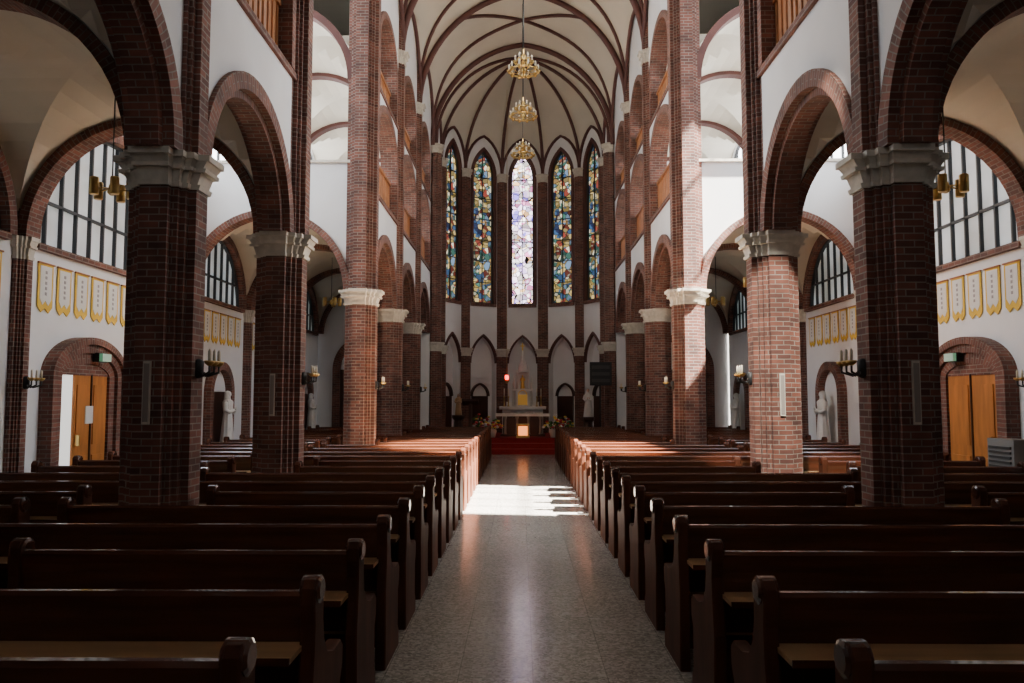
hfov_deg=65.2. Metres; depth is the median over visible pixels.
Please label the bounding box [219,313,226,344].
banner
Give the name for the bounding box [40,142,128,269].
window
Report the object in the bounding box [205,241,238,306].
window
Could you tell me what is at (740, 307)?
window
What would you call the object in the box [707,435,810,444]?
pew
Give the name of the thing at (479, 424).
flower arrangement
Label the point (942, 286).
banner
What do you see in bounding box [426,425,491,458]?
pew
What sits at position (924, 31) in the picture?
arches
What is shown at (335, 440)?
pew
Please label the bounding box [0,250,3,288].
banner
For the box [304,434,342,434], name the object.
pew
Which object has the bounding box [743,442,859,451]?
pew
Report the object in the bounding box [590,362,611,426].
hymn board
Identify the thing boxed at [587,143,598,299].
apse window
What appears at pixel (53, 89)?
ceiling
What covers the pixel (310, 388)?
niche
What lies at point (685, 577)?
pew
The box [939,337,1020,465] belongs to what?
door
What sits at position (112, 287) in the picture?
banner
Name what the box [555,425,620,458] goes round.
pew
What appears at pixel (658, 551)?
pew
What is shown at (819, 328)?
banner
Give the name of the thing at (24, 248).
brick pilaster
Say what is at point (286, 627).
pew
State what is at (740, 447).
pew
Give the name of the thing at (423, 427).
pew
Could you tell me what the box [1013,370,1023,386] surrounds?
wall sconce
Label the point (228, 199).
wall
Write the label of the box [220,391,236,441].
niche statue
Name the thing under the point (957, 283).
banner
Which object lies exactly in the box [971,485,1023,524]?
pew
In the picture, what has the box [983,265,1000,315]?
banner
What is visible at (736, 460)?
pew
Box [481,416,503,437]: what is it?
flower arrangement
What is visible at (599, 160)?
shaft
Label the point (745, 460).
pew
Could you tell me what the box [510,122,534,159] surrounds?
chandelier
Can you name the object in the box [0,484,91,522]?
pew
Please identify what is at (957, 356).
exit sign
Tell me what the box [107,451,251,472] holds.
pew
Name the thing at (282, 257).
brick column
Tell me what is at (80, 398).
door
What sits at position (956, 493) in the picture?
pew
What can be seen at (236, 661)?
pew
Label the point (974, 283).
banner
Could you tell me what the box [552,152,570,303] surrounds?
apse window
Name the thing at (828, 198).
wall
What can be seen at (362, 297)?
brick column
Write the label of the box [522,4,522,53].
chandelier
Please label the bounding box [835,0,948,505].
brick column
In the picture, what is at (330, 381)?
wall
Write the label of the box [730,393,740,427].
niche statue
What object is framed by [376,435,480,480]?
pew
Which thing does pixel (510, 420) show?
altar table
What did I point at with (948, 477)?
pew
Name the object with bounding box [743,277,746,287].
pendant lamp
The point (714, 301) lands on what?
pendant lamp
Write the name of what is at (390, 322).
brick column
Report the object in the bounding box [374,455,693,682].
floor
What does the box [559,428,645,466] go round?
pew
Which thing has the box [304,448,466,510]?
pew
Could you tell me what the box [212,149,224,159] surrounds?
window
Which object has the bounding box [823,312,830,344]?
banner
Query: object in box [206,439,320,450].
pew
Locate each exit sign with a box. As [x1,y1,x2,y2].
[93,353,111,362]
[944,352,962,361]
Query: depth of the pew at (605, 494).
8.97 m
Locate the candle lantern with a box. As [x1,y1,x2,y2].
[516,424,529,437]
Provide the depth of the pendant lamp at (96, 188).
9.11 m
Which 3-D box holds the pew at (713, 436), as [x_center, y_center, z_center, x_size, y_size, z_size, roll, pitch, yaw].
[4.858,2.342,16.546,2.004,0.900,0.805,0,-4,1]
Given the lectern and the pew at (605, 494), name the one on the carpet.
the lectern
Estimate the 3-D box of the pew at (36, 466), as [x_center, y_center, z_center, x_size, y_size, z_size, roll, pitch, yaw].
[-4.442,1.807,9.104,2.004,0.900,0.805,0,-4,1]
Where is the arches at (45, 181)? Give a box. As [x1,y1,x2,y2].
[0,0,379,333]
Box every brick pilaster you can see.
[2,208,39,471]
[241,294,254,436]
[799,292,808,437]
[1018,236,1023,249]
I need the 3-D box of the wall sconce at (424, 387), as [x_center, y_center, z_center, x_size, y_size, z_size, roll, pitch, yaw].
[-2.369,1.236,21.242,0.220,0.240,0.290,0,-4,1]
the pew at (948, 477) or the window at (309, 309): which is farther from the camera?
the window at (309, 309)
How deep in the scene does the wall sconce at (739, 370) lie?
9.71 m
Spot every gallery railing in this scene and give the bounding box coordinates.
[246,0,280,45]
[379,72,390,208]
[404,128,410,237]
[421,168,425,257]
[620,167,624,258]
[636,126,643,236]
[656,70,669,207]
[772,0,807,44]
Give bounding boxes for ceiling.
[0,0,379,320]
[398,0,648,157]
[666,0,1023,321]
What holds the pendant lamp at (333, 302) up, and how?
hanging from the ceiling at (53, 89)
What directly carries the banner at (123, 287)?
attached to the wall at (47, 330)
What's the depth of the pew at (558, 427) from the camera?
19.86 m
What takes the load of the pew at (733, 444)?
on the floor
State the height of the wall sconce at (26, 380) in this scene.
0.240 m
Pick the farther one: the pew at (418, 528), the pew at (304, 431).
the pew at (304, 431)
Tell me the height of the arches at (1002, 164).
5.550 m
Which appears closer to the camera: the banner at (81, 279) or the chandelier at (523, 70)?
the banner at (81, 279)
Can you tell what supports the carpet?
on the steps
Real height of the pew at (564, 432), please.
0.900 m
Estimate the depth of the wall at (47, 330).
10.98 m
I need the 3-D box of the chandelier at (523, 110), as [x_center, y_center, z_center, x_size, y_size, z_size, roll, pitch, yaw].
[0.270,-7.498,19.335,0.700,4.470,0.671,0,-4,1]
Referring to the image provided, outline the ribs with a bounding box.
[399,0,647,173]
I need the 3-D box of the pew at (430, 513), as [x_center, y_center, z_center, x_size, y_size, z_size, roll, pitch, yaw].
[-1.960,1.685,7.402,2.504,0.900,0.805,0,-4,1]
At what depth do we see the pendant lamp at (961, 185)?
8.89 m
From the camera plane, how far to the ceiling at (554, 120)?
24.99 m
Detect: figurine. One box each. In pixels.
[452,394,464,426]
[582,389,594,426]
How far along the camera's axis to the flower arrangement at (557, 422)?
24.34 m
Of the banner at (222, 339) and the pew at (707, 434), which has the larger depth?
the pew at (707, 434)
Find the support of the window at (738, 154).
in the wall at (1006, 328)
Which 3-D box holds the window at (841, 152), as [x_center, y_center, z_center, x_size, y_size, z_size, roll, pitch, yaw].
[6.649,-4.857,16.686,0.110,2.940,2.290,0,-4,1]
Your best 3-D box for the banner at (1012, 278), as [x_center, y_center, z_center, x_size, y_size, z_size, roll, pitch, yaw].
[6.457,-0.709,10.329,0.025,0.655,0.360,0,-4,1]
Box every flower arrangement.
[468,413,486,426]
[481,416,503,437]
[542,415,564,437]
[553,416,573,426]
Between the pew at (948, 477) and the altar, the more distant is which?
the altar
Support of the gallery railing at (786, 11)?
attached to the wall at (821, 40)
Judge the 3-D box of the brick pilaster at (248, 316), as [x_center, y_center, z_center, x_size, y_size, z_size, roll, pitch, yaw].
[-6.038,0.297,18.090,0.398,5.200,0.398,0,-4,1]
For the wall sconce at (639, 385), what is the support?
attached to the brick column at (657, 321)
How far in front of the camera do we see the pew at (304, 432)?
18.26 m
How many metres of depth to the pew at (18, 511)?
5.68 m
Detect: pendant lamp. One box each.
[89,99,128,202]
[322,281,341,306]
[706,257,724,306]
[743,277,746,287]
[933,110,969,200]
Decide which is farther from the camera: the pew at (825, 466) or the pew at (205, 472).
the pew at (825, 466)
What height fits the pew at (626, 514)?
0.900 m
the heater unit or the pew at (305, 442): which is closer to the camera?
the heater unit
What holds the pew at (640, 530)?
on the floor
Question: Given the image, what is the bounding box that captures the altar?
[499,343,545,433]
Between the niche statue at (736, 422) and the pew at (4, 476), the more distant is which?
the niche statue at (736, 422)
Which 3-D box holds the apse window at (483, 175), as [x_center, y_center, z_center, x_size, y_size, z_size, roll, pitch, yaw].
[-1.061,-4.054,28.351,0.840,5.512,0.110,2,-5,-29]
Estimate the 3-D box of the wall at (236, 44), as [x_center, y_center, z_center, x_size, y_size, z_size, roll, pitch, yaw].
[-2.835,-5.611,11.212,0.300,8.800,27.500,0,-4,1]
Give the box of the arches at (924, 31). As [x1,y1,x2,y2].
[614,0,967,332]
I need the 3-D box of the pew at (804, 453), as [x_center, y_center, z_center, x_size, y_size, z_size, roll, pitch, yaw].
[4.804,1.981,11.520,2.004,0.900,0.805,0,-4,1]
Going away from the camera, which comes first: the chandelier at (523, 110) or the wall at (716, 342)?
the chandelier at (523, 110)
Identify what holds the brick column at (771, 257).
on the floor
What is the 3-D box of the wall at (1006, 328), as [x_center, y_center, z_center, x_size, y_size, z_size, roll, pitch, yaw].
[6.634,-3.823,10.982,0.300,12.400,27.500,0,-4,1]
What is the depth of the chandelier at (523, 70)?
16.52 m
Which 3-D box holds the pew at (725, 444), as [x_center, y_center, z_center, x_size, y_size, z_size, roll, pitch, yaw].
[2.322,2.103,13.222,2.504,0.900,0.805,0,-4,1]
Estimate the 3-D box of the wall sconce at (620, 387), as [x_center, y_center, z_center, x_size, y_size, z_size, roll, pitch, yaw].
[2.961,1.232,21.186,0.220,0.240,0.290,0,-4,1]
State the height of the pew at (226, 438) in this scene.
0.900 m
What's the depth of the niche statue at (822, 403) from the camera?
16.13 m
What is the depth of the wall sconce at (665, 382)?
14.64 m
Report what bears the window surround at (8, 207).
attached to the wall at (47, 330)
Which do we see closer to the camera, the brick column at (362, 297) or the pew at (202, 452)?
the pew at (202, 452)
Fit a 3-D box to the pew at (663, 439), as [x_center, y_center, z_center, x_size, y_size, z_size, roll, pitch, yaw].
[1.975,2.224,14.901,1.774,0.900,0.805,0,-4,1]
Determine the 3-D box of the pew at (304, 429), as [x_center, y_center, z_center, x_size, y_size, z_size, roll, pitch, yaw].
[-4.326,2.590,19.995,2.004,0.900,0.805,0,-4,1]
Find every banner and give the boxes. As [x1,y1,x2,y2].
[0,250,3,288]
[37,261,55,312]
[56,266,73,316]
[74,271,89,319]
[90,276,105,322]
[106,281,119,325]
[120,285,125,326]
[204,308,211,341]
[211,311,219,343]
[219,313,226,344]
[227,315,234,346]
[234,317,240,347]
[252,322,254,349]
[808,317,814,346]
[815,314,822,345]
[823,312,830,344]
[831,310,838,342]
[839,307,847,341]
[848,305,856,339]
[937,279,948,324]
[949,275,964,321]
[965,270,982,318]
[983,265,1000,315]
[1002,259,1021,311]
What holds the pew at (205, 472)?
on the floor
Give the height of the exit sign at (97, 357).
0.130 m
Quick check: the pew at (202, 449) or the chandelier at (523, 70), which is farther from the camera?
the chandelier at (523, 70)
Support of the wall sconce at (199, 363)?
attached to the brick column at (168, 188)
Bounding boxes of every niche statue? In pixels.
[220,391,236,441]
[306,393,317,428]
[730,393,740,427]
[813,391,830,441]
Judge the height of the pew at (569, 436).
0.900 m
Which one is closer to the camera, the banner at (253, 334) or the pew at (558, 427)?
the banner at (253, 334)
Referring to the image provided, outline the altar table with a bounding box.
[496,413,549,436]
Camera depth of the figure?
27.14 m
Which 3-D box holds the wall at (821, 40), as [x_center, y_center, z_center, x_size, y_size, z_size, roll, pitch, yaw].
[3.204,-5.615,11.148,0.300,8.800,27.500,0,-4,1]
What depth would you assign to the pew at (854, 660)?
2.27 m
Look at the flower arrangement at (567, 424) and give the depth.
25.18 m
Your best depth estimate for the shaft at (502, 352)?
28.28 m
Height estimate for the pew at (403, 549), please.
0.900 m
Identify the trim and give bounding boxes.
[445,138,599,426]
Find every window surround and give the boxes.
[0,136,318,335]
[727,135,1021,334]
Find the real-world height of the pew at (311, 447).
0.900 m
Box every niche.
[202,362,234,444]
[304,372,313,428]
[733,372,749,428]
[815,362,848,444]
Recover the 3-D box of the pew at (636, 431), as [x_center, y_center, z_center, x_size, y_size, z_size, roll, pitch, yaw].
[2.011,2.465,18.252,1.774,0.900,0.805,0,-4,1]
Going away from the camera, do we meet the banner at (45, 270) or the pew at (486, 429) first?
the banner at (45, 270)
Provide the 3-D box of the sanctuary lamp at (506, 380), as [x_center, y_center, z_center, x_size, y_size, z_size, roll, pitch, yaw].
[-0.170,-3.551,26.626,0.180,9.900,0.176,0,-4,1]
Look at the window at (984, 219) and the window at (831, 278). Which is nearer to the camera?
the window at (984, 219)
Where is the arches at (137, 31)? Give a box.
[94,0,430,332]
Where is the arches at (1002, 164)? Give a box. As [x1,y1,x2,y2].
[667,0,1023,333]
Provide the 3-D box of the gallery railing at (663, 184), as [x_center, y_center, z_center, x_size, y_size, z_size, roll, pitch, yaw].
[3.254,-4.240,16.686,0.100,2.850,2.455,0,-4,1]
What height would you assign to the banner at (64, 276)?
0.655 m
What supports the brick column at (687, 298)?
on the floor
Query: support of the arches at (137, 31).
attached to the wall at (236, 44)
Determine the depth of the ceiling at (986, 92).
9.56 m
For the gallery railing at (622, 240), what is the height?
2.850 m
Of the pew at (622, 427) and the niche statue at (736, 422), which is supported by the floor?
the pew at (622, 427)
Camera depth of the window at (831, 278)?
16.74 m
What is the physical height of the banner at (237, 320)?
0.655 m
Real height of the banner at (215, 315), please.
0.655 m
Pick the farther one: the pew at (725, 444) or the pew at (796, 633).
the pew at (725, 444)
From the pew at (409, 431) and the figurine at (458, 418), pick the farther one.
the figurine at (458, 418)
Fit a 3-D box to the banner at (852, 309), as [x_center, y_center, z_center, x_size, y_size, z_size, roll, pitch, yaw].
[6.510,-0.353,15.286,0.025,0.655,0.360,0,-4,1]
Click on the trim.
(565, 404)
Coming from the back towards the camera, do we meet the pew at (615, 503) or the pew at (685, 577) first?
the pew at (615, 503)
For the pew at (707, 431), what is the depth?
18.99 m
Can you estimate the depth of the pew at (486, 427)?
19.91 m
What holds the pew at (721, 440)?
on the floor
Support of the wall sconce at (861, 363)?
attached to the brick column at (891, 191)
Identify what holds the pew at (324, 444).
on the floor
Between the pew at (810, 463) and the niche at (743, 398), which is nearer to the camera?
the pew at (810, 463)
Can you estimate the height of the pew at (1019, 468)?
0.900 m
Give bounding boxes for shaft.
[429,143,444,426]
[441,157,448,426]
[460,168,472,426]
[495,174,509,432]
[535,174,549,432]
[572,168,584,426]
[596,156,604,426]
[601,142,616,426]
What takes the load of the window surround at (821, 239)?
attached to the wall at (1006, 328)
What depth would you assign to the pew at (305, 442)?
13.23 m
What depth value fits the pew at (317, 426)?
21.61 m
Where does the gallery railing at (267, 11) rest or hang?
attached to the wall at (236, 44)
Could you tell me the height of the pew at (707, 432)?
0.900 m
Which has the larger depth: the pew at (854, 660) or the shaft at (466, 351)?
the shaft at (466, 351)
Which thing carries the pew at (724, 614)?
on the floor
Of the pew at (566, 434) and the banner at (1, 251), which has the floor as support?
the pew at (566, 434)
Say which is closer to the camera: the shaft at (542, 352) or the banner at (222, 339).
the banner at (222, 339)
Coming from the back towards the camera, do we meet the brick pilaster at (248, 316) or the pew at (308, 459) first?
the brick pilaster at (248, 316)
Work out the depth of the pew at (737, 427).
20.67 m
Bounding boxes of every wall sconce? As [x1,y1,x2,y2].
[23,370,44,388]
[195,349,223,377]
[302,365,319,384]
[375,377,385,389]
[402,381,410,390]
[420,384,426,392]
[619,384,626,392]
[637,381,645,390]
[663,377,673,389]
[734,365,751,384]
[836,348,865,377]
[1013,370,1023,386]
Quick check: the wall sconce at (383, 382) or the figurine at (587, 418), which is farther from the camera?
the figurine at (587, 418)
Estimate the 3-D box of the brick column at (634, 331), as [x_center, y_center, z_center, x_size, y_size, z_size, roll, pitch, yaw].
[3.316,-3.068,21.491,0.795,12.400,0.795,0,-4,1]
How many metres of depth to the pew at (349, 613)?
3.99 m
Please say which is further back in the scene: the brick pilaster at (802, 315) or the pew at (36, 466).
the brick pilaster at (802, 315)
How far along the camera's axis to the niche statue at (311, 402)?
22.78 m
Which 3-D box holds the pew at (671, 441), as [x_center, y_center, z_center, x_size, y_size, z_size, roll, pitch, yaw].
[1.966,2.163,14.063,1.774,0.900,0.805,0,-4,1]
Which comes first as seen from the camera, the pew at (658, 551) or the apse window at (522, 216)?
the pew at (658, 551)
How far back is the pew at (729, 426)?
21.50 m
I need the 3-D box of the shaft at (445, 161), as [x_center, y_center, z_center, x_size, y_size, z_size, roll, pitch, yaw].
[-2.384,-1.310,26.421,0.596,9.600,0.596,0,-4,1]
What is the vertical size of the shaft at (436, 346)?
9.600 m
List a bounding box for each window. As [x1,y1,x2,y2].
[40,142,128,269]
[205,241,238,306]
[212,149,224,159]
[306,291,313,331]
[446,144,457,299]
[474,152,492,303]
[511,156,533,303]
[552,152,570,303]
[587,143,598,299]
[733,290,746,330]
[734,146,741,157]
[810,239,853,306]
[829,144,846,157]
[933,139,1017,265]
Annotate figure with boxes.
[520,375,524,388]
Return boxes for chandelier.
[507,0,540,79]
[509,78,537,122]
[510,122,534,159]
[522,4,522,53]
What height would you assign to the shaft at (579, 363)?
9.600 m
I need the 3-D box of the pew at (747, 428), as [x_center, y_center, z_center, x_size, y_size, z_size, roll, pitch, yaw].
[4.894,2.583,19.898,2.004,0.900,0.805,0,-4,1]
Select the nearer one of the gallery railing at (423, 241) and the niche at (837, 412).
the niche at (837, 412)
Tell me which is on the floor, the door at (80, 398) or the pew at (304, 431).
the pew at (304, 431)
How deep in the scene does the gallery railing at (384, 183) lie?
17.19 m
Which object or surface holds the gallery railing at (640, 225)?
attached to the wall at (821, 40)
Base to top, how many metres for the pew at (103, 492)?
0.900 m
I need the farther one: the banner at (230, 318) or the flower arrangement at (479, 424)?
the flower arrangement at (479, 424)
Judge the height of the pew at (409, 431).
0.900 m
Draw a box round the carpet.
[491,433,554,454]
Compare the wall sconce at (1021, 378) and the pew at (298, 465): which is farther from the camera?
the wall sconce at (1021, 378)
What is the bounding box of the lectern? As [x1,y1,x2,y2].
[462,399,478,426]
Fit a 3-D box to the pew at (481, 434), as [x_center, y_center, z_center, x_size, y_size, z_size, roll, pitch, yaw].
[-1.862,2.347,16.618,2.504,0.900,0.805,0,-4,1]
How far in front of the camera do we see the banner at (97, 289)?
11.73 m
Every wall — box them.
[0,136,317,471]
[23,10,346,323]
[159,0,430,333]
[317,162,429,426]
[438,128,606,429]
[614,0,901,333]
[614,161,729,426]
[670,5,996,333]
[728,145,1023,444]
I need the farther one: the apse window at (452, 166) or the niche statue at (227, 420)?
the apse window at (452, 166)
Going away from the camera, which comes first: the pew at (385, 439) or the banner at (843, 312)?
the pew at (385, 439)
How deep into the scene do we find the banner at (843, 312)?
15.70 m
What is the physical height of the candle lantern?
0.420 m
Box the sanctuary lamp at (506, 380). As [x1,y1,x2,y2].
[504,372,508,383]
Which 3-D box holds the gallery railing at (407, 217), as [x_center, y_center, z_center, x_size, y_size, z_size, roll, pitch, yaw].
[-2.731,-4.002,20.001,0.100,2.850,2.435,0,-4,1]
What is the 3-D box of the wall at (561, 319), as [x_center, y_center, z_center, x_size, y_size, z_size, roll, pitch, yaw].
[0.354,-2.275,26.938,6.306,11.600,3.890,0,-4,1]
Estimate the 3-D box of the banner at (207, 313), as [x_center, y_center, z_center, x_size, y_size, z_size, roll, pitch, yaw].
[-6.040,-0.312,15.848,0.025,0.655,0.360,0,-4,1]
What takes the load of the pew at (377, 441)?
on the floor
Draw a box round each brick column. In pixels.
[113,0,223,504]
[246,0,317,472]
[338,0,384,444]
[376,17,409,434]
[402,71,425,428]
[620,72,645,428]
[637,15,672,435]
[664,0,710,444]
[735,0,807,472]
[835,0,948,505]
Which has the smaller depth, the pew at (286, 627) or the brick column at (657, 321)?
the pew at (286, 627)
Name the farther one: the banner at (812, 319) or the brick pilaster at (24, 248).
the banner at (812, 319)
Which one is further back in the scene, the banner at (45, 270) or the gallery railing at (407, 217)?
the gallery railing at (407, 217)
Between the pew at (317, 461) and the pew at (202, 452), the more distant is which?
the pew at (202, 452)
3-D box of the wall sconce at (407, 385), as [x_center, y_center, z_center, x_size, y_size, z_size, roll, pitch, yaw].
[-2.403,1.003,18.001,0.220,0.240,0.290,0,-4,1]
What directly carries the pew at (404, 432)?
on the floor
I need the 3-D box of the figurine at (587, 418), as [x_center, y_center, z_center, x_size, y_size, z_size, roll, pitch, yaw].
[2.332,2.193,24.482,0.406,1.495,0.406,-2,-4,23]
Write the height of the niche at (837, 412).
2.360 m
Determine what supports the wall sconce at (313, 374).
attached to the brick column at (282, 257)
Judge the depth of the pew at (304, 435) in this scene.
16.58 m
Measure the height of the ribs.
3.288 m
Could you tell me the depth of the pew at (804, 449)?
12.29 m
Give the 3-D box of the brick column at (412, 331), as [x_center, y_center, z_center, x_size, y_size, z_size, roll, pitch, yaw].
[-2.724,-3.063,21.555,0.795,12.400,0.795,0,-4,1]
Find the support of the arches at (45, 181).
attached to the wall at (47, 330)
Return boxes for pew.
[0,472,118,480]
[0,481,118,504]
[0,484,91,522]
[0,497,30,522]
[0,514,398,670]
[0,575,342,682]
[0,637,256,682]
[7,538,375,682]
[31,461,209,471]
[57,497,415,629]
[72,455,235,472]
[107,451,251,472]
[199,475,437,575]
[200,451,250,454]
[200,467,445,557]
[201,441,307,450]
[201,448,251,450]
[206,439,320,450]
[206,485,428,599]
[223,436,331,447]
[239,435,341,444]
[294,461,452,542]
[303,451,462,519]
[304,429,342,430]
[304,431,342,431]
[304,432,342,433]
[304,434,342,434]
[304,435,342,444]
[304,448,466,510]
[307,426,342,428]
[308,444,470,503]
[313,456,457,530]
[316,425,342,427]
[321,441,473,496]
[375,439,475,490]
[376,433,482,476]
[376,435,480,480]
[383,437,478,485]
[402,427,488,462]
[402,428,487,466]
[403,431,484,472]
[408,430,485,468]
[422,426,489,460]
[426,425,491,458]
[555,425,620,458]
[556,426,624,460]
[558,427,645,463]
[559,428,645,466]
[561,430,638,469]
[563,431,644,472]
[565,433,672,476]
[567,435,672,480]
[570,437,665,485]
[573,439,674,490]
[576,441,728,496]
[579,444,743,503]
[583,448,749,511]
[588,451,749,519]
[594,456,740,530]
[600,461,761,542]
[608,467,858,557]
[617,475,861,576]
[629,485,854,599]
[644,498,1009,630]
[664,515,1023,671]
[672,425,731,427]
[672,426,740,428]
[672,427,749,434]
[691,539,1023,682]
[707,431,749,431]
[707,432,749,433]
[707,434,749,435]
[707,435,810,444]
[707,436,749,444]
[718,437,827,447]
[730,439,845,447]
[731,576,1023,682]
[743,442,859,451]
[803,448,859,451]
[803,452,859,455]
[803,452,948,472]
[818,456,985,472]
[834,639,1023,682]
[846,461,1023,481]
[944,473,1023,481]
[944,482,1023,505]
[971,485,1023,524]
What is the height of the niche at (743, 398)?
2.360 m
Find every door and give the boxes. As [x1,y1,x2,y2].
[36,337,122,465]
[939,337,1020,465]
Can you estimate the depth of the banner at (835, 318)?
16.11 m
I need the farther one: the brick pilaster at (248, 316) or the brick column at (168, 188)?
the brick pilaster at (248, 316)
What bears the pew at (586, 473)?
on the floor
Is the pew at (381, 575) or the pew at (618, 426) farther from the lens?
the pew at (618, 426)
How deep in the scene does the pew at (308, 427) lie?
20.77 m
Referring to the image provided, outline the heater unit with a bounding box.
[987,438,1023,465]
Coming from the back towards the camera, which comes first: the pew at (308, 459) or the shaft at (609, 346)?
the shaft at (609, 346)

